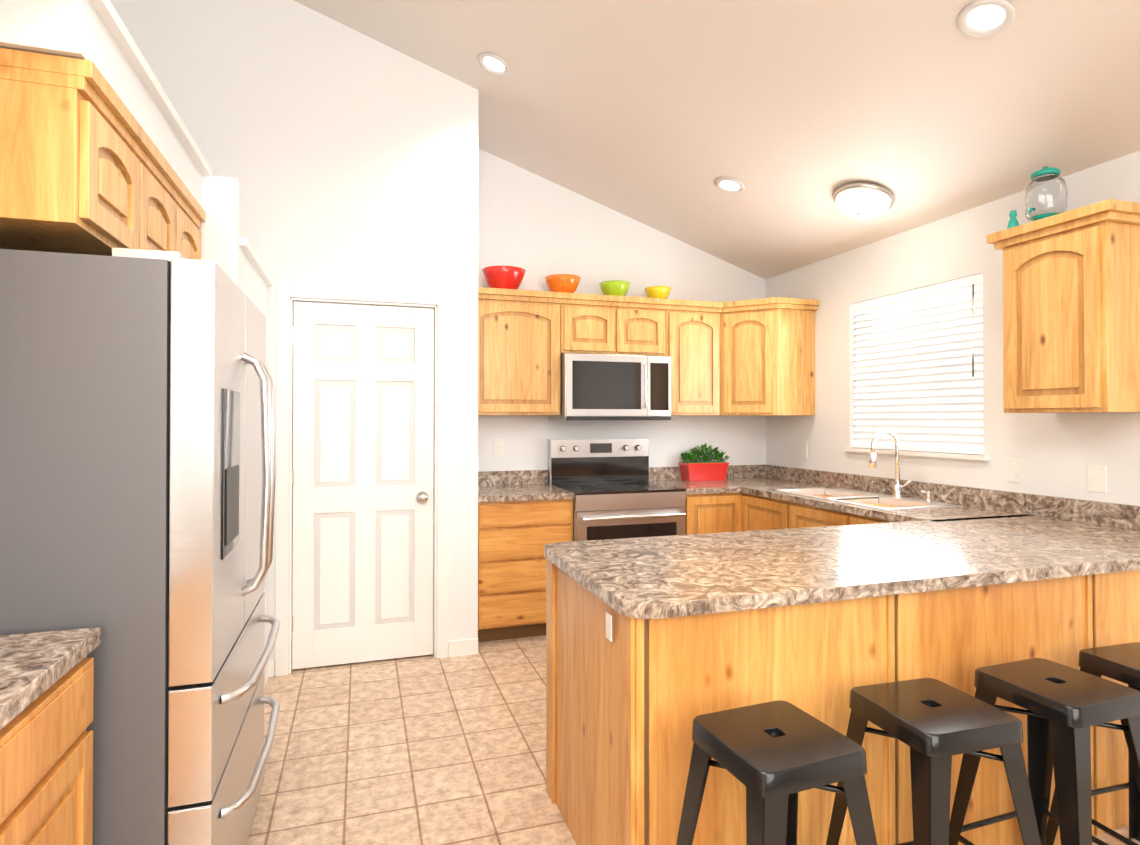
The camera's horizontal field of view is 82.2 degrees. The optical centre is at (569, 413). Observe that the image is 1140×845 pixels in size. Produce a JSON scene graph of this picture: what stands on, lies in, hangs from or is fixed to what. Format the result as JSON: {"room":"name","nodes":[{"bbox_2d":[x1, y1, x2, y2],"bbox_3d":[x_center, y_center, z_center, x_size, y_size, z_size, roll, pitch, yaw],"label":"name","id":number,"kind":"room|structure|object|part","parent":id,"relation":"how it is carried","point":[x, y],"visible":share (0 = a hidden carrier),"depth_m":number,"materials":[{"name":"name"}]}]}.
{"room":"kitchen","nodes":[
{"label":"kitchen","id":0,"kind":"room"},
{"bbox_2d":[0,0,272,646],"bbox_3d":[-1.259,0.194,0.973,0.895,2.390,5.070,0,-1,-18],"label":"wall","id":1,"kind":"structure","parent":0,"point":[96,33],"depth_m":1.89,"materials":[{"name":"white paint"}]},
{"bbox_2d":[0,48,204,259],"bbox_3d":[-1.567,-0.622,1.968,0.600,0.380,1.160,0,-1,-18],"label":"upper cabinet","id":2,"kind":"object","parent":1,"relation":"attached to","point":[86,167],"visible":0.83,"depth_m":1.53,"materials":[{"name":"brown wood"}]},
{"bbox_2d":[243,270,247,296],"bbox_3d":[-1.403,-0.555,2.824,0.006,0.120,0.070,0,-1,-18],"label":"electrical outlet plate","id":3,"kind":"object","parent":1,"relation":"attached to","point":[245,278],"depth_m":2.80,"materials":[{"name":"white plastic"}]},
{"bbox_2d":[264,659,274,687],"bbox_3d":[-1.487,1.363,3.110,0.030,0.090,0.840,0,-1,-18],"label":"baseboard","id":4,"kind":"structure","parent":1,"relation":"attached to","point":[269,668],"depth_m":3.50,"materials":[{"name":"white"}]},
{"bbox_2d":[110,0,477,675],"bbox_3d":[-2.755,-0.738,3.547,4.410,4.300,0.730,0,-1,-18],"label":"wall","id":5,"kind":"structure","parent":0,"point":[346,156],"depth_m":3.64,"materials":[{"name":"white paint"}]},
{"bbox_2d":[275,284,448,675],"bbox_3d":[-1.165,0.358,3.718,0.920,2.110,0.136,0,-1,-18],"label":"door frame","id":6,"kind":"structure","parent":5,"relation":"attached to","point":[439,303],"depth_m":3.61,"materials":[{"name":"white wood"}]},
{"bbox_2d":[292,301,433,668],"bbox_3d":[-1.158,0.392,3.678,0.772,2.018,0.106,0,-1,-18],"label":"pantry door","id":7,"kind":"structure","parent":5,"relation":"in","point":[363,468],"depth_m":3.69,"materials":[{"name":"white wood"}]},
{"bbox_3d":[-0.847,0.484,3.759,0.064,0.064,0.070,0,-1,-18],"label":"knob","id":8,"kind":"part","parent":7,"relation":"part of","materials":[{"name":"silver metal"}]},
{"bbox_2d":[478,466,765,485],"bbox_3d":[0.418,0.460,4.923,2.472,0.100,0.018,0,-1,-18],"label":"backsplash","id":9,"kind":"structure","parent":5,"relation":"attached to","point":[523,477],"depth_m":4.71,"materials":[{"name":"brown stone"}]},
{"bbox_2d":[478,148,765,494],"bbox_3d":[0.391,-0.375,5.014,2.800,3.600,0.150,0,-1,-18],"label":"wall","id":10,"kind":"structure","parent":0,"point":[538,229],"depth_m":4.86,"materials":[{"name":"white paint"}]},
{"bbox_2d":[493,439,503,455],"bbox_3d":[-0.509,0.242,4.637,0.075,0.118,0.008,0,-1,-18],"label":"electrical outlet plate","id":11,"kind":"object","parent":10,"relation":"attached to","point":[498,444],"depth_m":4.63,"materials":[{"name":"white plastic"}]},
{"bbox_2d":[478,291,565,414],"bbox_3d":[-0.410,-0.385,4.498,0.631,0.790,0.336,0,-1,-18],"label":"upper cabinet","id":12,"kind":"object","parent":10,"relation":"attached to","point":[522,338],"depth_m":4.35,"materials":[{"name":"brown wood"}]},
{"bbox_2d":[482,266,525,288],"bbox_3d":[-0.452,-0.900,4.471,0.300,0.158,0.300,0,-1,-18],"label":"bowl","id":13,"kind":"object","parent":12,"relation":"on","point":[507,277],"visible":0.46,"depth_m":4.37,"materials":[{"name":"red ceramic"}]},
{"bbox_2d":[566,295,625,354],"bbox_3d":[0.112,-0.596,4.667,0.457,0.365,0.336,0,-1,-18],"label":"upper cabinet","id":14,"kind":"object","parent":10,"relation":"attached to","point":[593,326],"depth_m":4.52,"materials":[{"name":"brown wood"}]},
{"bbox_2d":[545,274,580,292],"bbox_3d":[-0.052,-0.887,4.598,0.256,0.134,0.256,0,-1,-18],"label":"bowl","id":15,"kind":"object","parent":14,"relation":"on","point":[567,283],"visible":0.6,"depth_m":4.51,"materials":[{"name":"orange ceramic"}]},
{"bbox_2d":[549,353,670,419],"bbox_3d":[0.287,-0.178,4.654,0.780,0.450,0.460,0,-1,-18],"label":"microwave","id":16,"kind":"object","parent":14,"relation":"attached to","point":[611,387],"visible":0.96,"depth_m":4.47,"materials":[{"name":"silver metal"}]},
{"bbox_2d":[626,299,665,355],"bbox_3d":[0.425,-0.595,4.767,0.457,0.365,0.336,0,-1,-18],"label":"upper cabinet","id":17,"kind":"object","parent":10,"relation":"attached to","point":[645,322],"depth_m":4.63,"materials":[{"name":"brown wood"}]},
{"bbox_2d":[599,280,629,295],"bbox_3d":[0.323,-0.877,4.708,0.224,0.118,0.224,0,-1,-18],"label":"bowl","id":18,"kind":"object","parent":17,"relation":"on","point":[617,288],"visible":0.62,"depth_m":4.63,"materials":[{"name":"green ceramic"}]},
{"bbox_2d":[666,303,717,415],"bbox_3d":[0.893,-0.381,4.887,0.500,0.790,0.389,0,-1,-18],"label":"upper cabinet","id":19,"kind":"object","parent":10,"relation":"attached to","point":[689,326],"depth_m":4.74,"materials":[{"name":"brown wood"}]},
{"bbox_2d":[645,286,670,298],"bbox_3d":[0.647,-0.869,4.811,0.196,0.103,0.196,0,-1,-18],"label":"bowl","id":20,"kind":"object","parent":19,"relation":"on","point":[662,292],"visible":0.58,"depth_m":4.74,"materials":[{"name":"yellow ceramic"}]},
{"bbox_2d":[714,299,817,415],"bbox_3d":[1.362,-0.381,4.924,0.679,0.790,0.606,0,-1,-18],"label":"upper cabinet","id":21,"kind":"object","parent":10,"relation":"attached to","point":[753,357],"depth_m":4.70,"materials":[{"name":"brown wood"}]},
{"bbox_2d":[247,635,1139,844],"bbox_3d":[-0.394,1.446,0.729,7.200,0.120,8.100,0,-1,-18],"label":"floor","id":22,"kind":"structure","parent":0,"point":[423,750],"depth_m":2.68,"materials":[{"name":"tile"}]},
{"bbox_2d":[0,627,100,844],"bbox_3d":[-1.174,0.880,0.787,0.643,1.014,1.215,0,-1,-18],"label":"base cabinet","id":23,"kind":"object","parent":22,"relation":"on","point":[46,737],"visible":1,"depth_m":1.26,"materials":[{"name":"brown wood"}]},
{"bbox_2d":[0,247,279,844],"bbox_3d":[-1.352,0.504,1.896,0.902,1.785,0.910,0,-1,-18],"label":"fridge","id":24,"kind":"object","parent":22,"relation":"on","point":[137,469],"visible":1,"depth_m":1.54,"materials":[{"name":"grey metal"}]},
{"bbox_2d":[478,498,577,641],"bbox_3d":[-0.367,0.981,4.345,0.627,0.876,0.630,0,-1,-18],"label":"base cabinet","id":25,"kind":"object","parent":22,"relation":"on","point":[510,530],"depth_m":4.03,"materials":[{"name":"brown wood"}]},
{"bbox_2d":[478,482,573,501],"bbox_3d":[-0.366,0.524,4.346,0.627,0.038,0.636,0,-1,-18],"label":"countertop","id":26,"kind":"structure","parent":25,"relation":"on","point":[536,489],"depth_m":4.17,"materials":[{"name":"brown stone"}]},
{"bbox_2d":[548,438,685,540],"bbox_3d":[0.315,0.803,4.522,0.774,1.235,0.712,0,-1,-18],"label":"range","id":27,"kind":"object","parent":22,"relation":"on","point":[614,489],"visible":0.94,"depth_m":4.35,"materials":[{"name":"silver metal"}]},
{"bbox_2d":[642,490,737,537],"bbox_3d":[0.900,0.984,4.724,0.461,0.876,0.681,0,-1,-18],"label":"base cabinet","id":28,"kind":"object","parent":22,"relation":"on","point":[707,511],"depth_m":4.45,"materials":[{"name":"brown wood"}]},
{"bbox_2d":[656,478,809,493],"bbox_3d":[1.181,0.528,4.842,1.067,0.038,0.636,0,-1,-18],"label":"countertop","id":29,"kind":"structure","parent":28,"relation":"on","point":[692,487],"depth_m":4.75,"materials":[{"name":"brown stone"}]},
{"bbox_2d":[679,443,729,480],"bbox_3d":[1.024,0.367,5.027,0.413,0.287,0.192,0,-1,-18],"label":"plant pot","id":30,"kind":"object","parent":29,"relation":"on","point":[706,468],"visible":1,"depth_m":4.97,"materials":[{"name":"red ceramic"}]},
{"bbox_2d":[738,490,793,529],"bbox_3d":[1.544,0.981,4.338,0.681,0.876,0.598,0,-1,-18],"label":"base cabinet","id":31,"kind":"object","parent":22,"relation":"on","point":[755,511],"depth_m":4.28,"materials":[{"name":"brown wood"}]},
{"bbox_2d":[676,700,876,844],"bbox_3d":[0.462,1.056,1.469,0.410,0.675,0.410,0,-1,-21],"label":"stool","id":32,"kind":"object","parent":22,"relation":"on","point":[774,757],"visible":1,"depth_m":1.40,"materials":[{"name":"black metal"}]},
{"bbox_2d":[794,502,833,525],"bbox_3d":[1.722,0.977,3.874,0.626,0.876,0.654,0,-1,-18],"label":"base cabinet","id":33,"kind":"object","parent":22,"relation":"on","point":[805,513],"depth_m":3.82,"materials":[{"name":"brown wood"}]},
{"bbox_2d":[542,558,1139,844],"bbox_3d":[1.215,0.963,2.421,2.478,0.876,0.808,0,-1,-18],"label":"base cabinet","id":34,"kind":"object","parent":22,"relation":"on","point":[623,698],"depth_m":1.91,"materials":[{"name":"brown wood"}]},
{"bbox_2d":[538,514,1139,621],"bbox_3d":[1.206,0.506,2.421,2.496,0.038,0.870,0,-1,-18],"label":"countertop","id":35,"kind":"structure","parent":34,"relation":"on","point":[648,579],"depth_m":2.16,"materials":[{"name":"brown stone"}]},
{"bbox_2d":[742,482,1013,521],"bbox_3d":[1.729,0.517,3.838,0.636,0.042,1.610,0,-1,-18],"label":"countertop","id":36,"kind":"structure","parent":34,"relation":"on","point":[923,511],"depth_m":3.38,"materials":[{"name":"brown stone"}]},
{"bbox_2d":[778,486,961,509],"bbox_3d":[1.718,0.596,3.913,0.514,0.198,1.004,0,-1,-18],"label":"sink","id":37,"kind":"object","parent":36,"relation":"in","point":[835,493],"depth_m":3.92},
{"bbox_2d":[869,430,933,501],"bbox_3d":[1.892,0.294,3.746,0.231,0.402,0.268,0,-1,-18],"label":"faucet","id":38,"kind":"object","parent":36,"relation":"on","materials":[{"name":"silver metal"}]},
{"bbox_2d":[834,510,901,525],"bbox_3d":[1.873,0.972,3.401,0.626,0.876,0.598,0,-1,-18],"label":"base cabinet","id":39,"kind":"object","parent":22,"relation":"on","point":[841,517],"depth_m":3.49,"materials":[{"name":"brown wood"}]},
{"bbox_2d":[826,678,1040,844],"bbox_3d":[0.897,1.057,1.619,0.426,0.675,0.426,0,-1,-18],"label":"stool","id":40,"kind":"object","parent":22,"relation":"on","point":[935,725],"visible":1,"depth_m":1.52,"materials":[{"name":"black metal"}]},
{"bbox_2d":[949,658,1139,844],"bbox_3d":[1.313,1.058,1.763,0.422,0.675,0.422,0,-1,-18],"label":"stool","id":41,"kind":"object","parent":22,"relation":"on","point":[1066,707],"visible":0.96,"depth_m":1.71,"materials":[{"name":"black metal"}]},
{"bbox_2d":[1045,642,1139,844],"bbox_3d":[1.719,1.060,1.903,0.422,0.675,0.422,0,-1,-18],"label":"stool","id":42,"kind":"object","parent":22,"relation":"on","point":[1120,662],"visible":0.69,"depth_m":1.98,"materials":[{"name":"black metal"}]},
{"bbox_2d":[294,0,1139,279],"bbox_3d":[-0.491,-1.909,0.571,7.200,1.654,8.100,0,-1,-18],"label":"ceiling","id":43,"kind":"structure","parent":0,"point":[664,116],"depth_m":3.22,"materials":[{"name":"white paint"}]},
{"bbox_2d":[478,52,509,76],"bbox_3d":[-0.417,-1.910,3.577,0.175,0.066,0.184,0,-1,-18],"label":"recessed light","id":44,"kind":"object","parent":43,"relation":"in","point":[493,64],"visible":1,"depth_m":3.58,"materials":[{"name":"white"}]},
{"bbox_2d":[715,177,744,193],"bbox_3d":[0.993,-1.414,4.056,0.175,0.066,0.184,0,-1,-18],"label":"recessed light","id":45,"kind":"object","parent":43,"relation":"in","point":[728,185],"visible":1,"depth_m":4.06,"materials":[{"name":"white plastic"}]},
{"bbox_2d":[833,181,893,218],"bbox_3d":[1.671,-1.207,3.725,0.310,0.165,0.320,0,-1,-18],"label":"dome ceiling light","id":46,"kind":"object","parent":43,"relation":"attached to","point":[862,200],"visible":1,"depth_m":3.64,"materials":[{"name":"white glass"}]},
{"bbox_2d":[957,0,1015,37],"bbox_3d":[1.511,-1.436,2.374,0.175,0.066,0.184,0,-1,-18],"label":"recessed light","id":47,"kind":"object","parent":43,"relation":"in","point":[982,18],"visible":1,"depth_m":2.37,"materials":[{"name":"white plastic"}]},
{"bbox_2d":[766,151,1139,505],"bbox_3d":[2.838,0.085,1.698,0.160,2.620,7.950,0,-1,-18],"label":"wall","id":48,"kind":"structure","parent":0,"point":[1056,453],"depth_m":3.56,"materials":[{"name":"white paint"}]},
{"bbox_2d":[800,441,806,456],"bbox_3d":[1.737,0.264,4.857,0.008,0.118,0.075,0,-1,-18],"label":"electrical outlet plate","id":49,"kind":"object","parent":48,"relation":"attached to","point":[803,444],"depth_m":4.85,"materials":[{"name":"white plastic"}]},
{"bbox_2d":[843,273,988,460],"bbox_3d":[2.091,-0.247,3.951,0.170,0.995,1.050,0,-1,-18],"label":"window","id":50,"kind":"structure","parent":48,"relation":"in","point":[918,372],"depth_m":3.87,"materials":[{"name":"white plastic"}]},
{"bbox_2d":[766,466,1139,529],"bbox_3d":[2.054,0.450,3.837,0.018,0.100,3.048,0,-1,-18],"label":"backsplash","id":51,"kind":"structure","parent":48,"relation":"attached to","point":[1078,510],"depth_m":3.33,"materials":[{"name":"brown stone"}]},
{"bbox_2d":[1006,458,1020,481],"bbox_3d":[2.238,0.285,3.294,0.008,0.118,0.075,0,-1,-18],"label":"electrical outlet plate","id":52,"kind":"object","parent":48,"relation":"attached to","point":[1013,465],"depth_m":3.29,"materials":[{"name":"white plastic"}]},
{"bbox_2d":[986,199,1139,412],"bbox_3d":[2.194,-0.419,2.846,0.361,0.830,0.530,0,-1,-18],"label":"upper cabinet","id":53,"kind":"object","parent":48,"relation":"attached to","point":[1071,311],"visible":1,"depth_m":2.70,"materials":[{"name":"brown wood"}]},
{"bbox_2d":[1007,210,1018,228],"bbox_3d":[2.039,-0.885,3.005,0.050,0.102,0.050,0,-1,-18],"label":"figurine","id":54,"kind":"object","parent":53,"relation":"on","point":[1013,221],"visible":0.71,"depth_m":2.99,"materials":[{"name":"teal ceramic"}]},
{"bbox_2d":[1024,166,1067,220],"bbox_3d":[2.128,-0.972,2.935,0.182,0.275,0.158,0,-1,-18],"label":"dispenser","id":55,"kind":"object","parent":53,"relation":"on","point":[1046,193],"visible":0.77,"depth_m":2.89,"materials":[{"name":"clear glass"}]},
{"bbox_2d":[1087,465,1105,492],"bbox_3d":[2.357,0.291,2.923,0.008,0.118,0.075,0,-1,-18],"label":"electrical outlet plate","id":56,"kind":"object","parent":48,"relation":"attached to","point":[1096,478],"depth_m":2.92,"materials":[{"name":"white plastic"}]}
]}

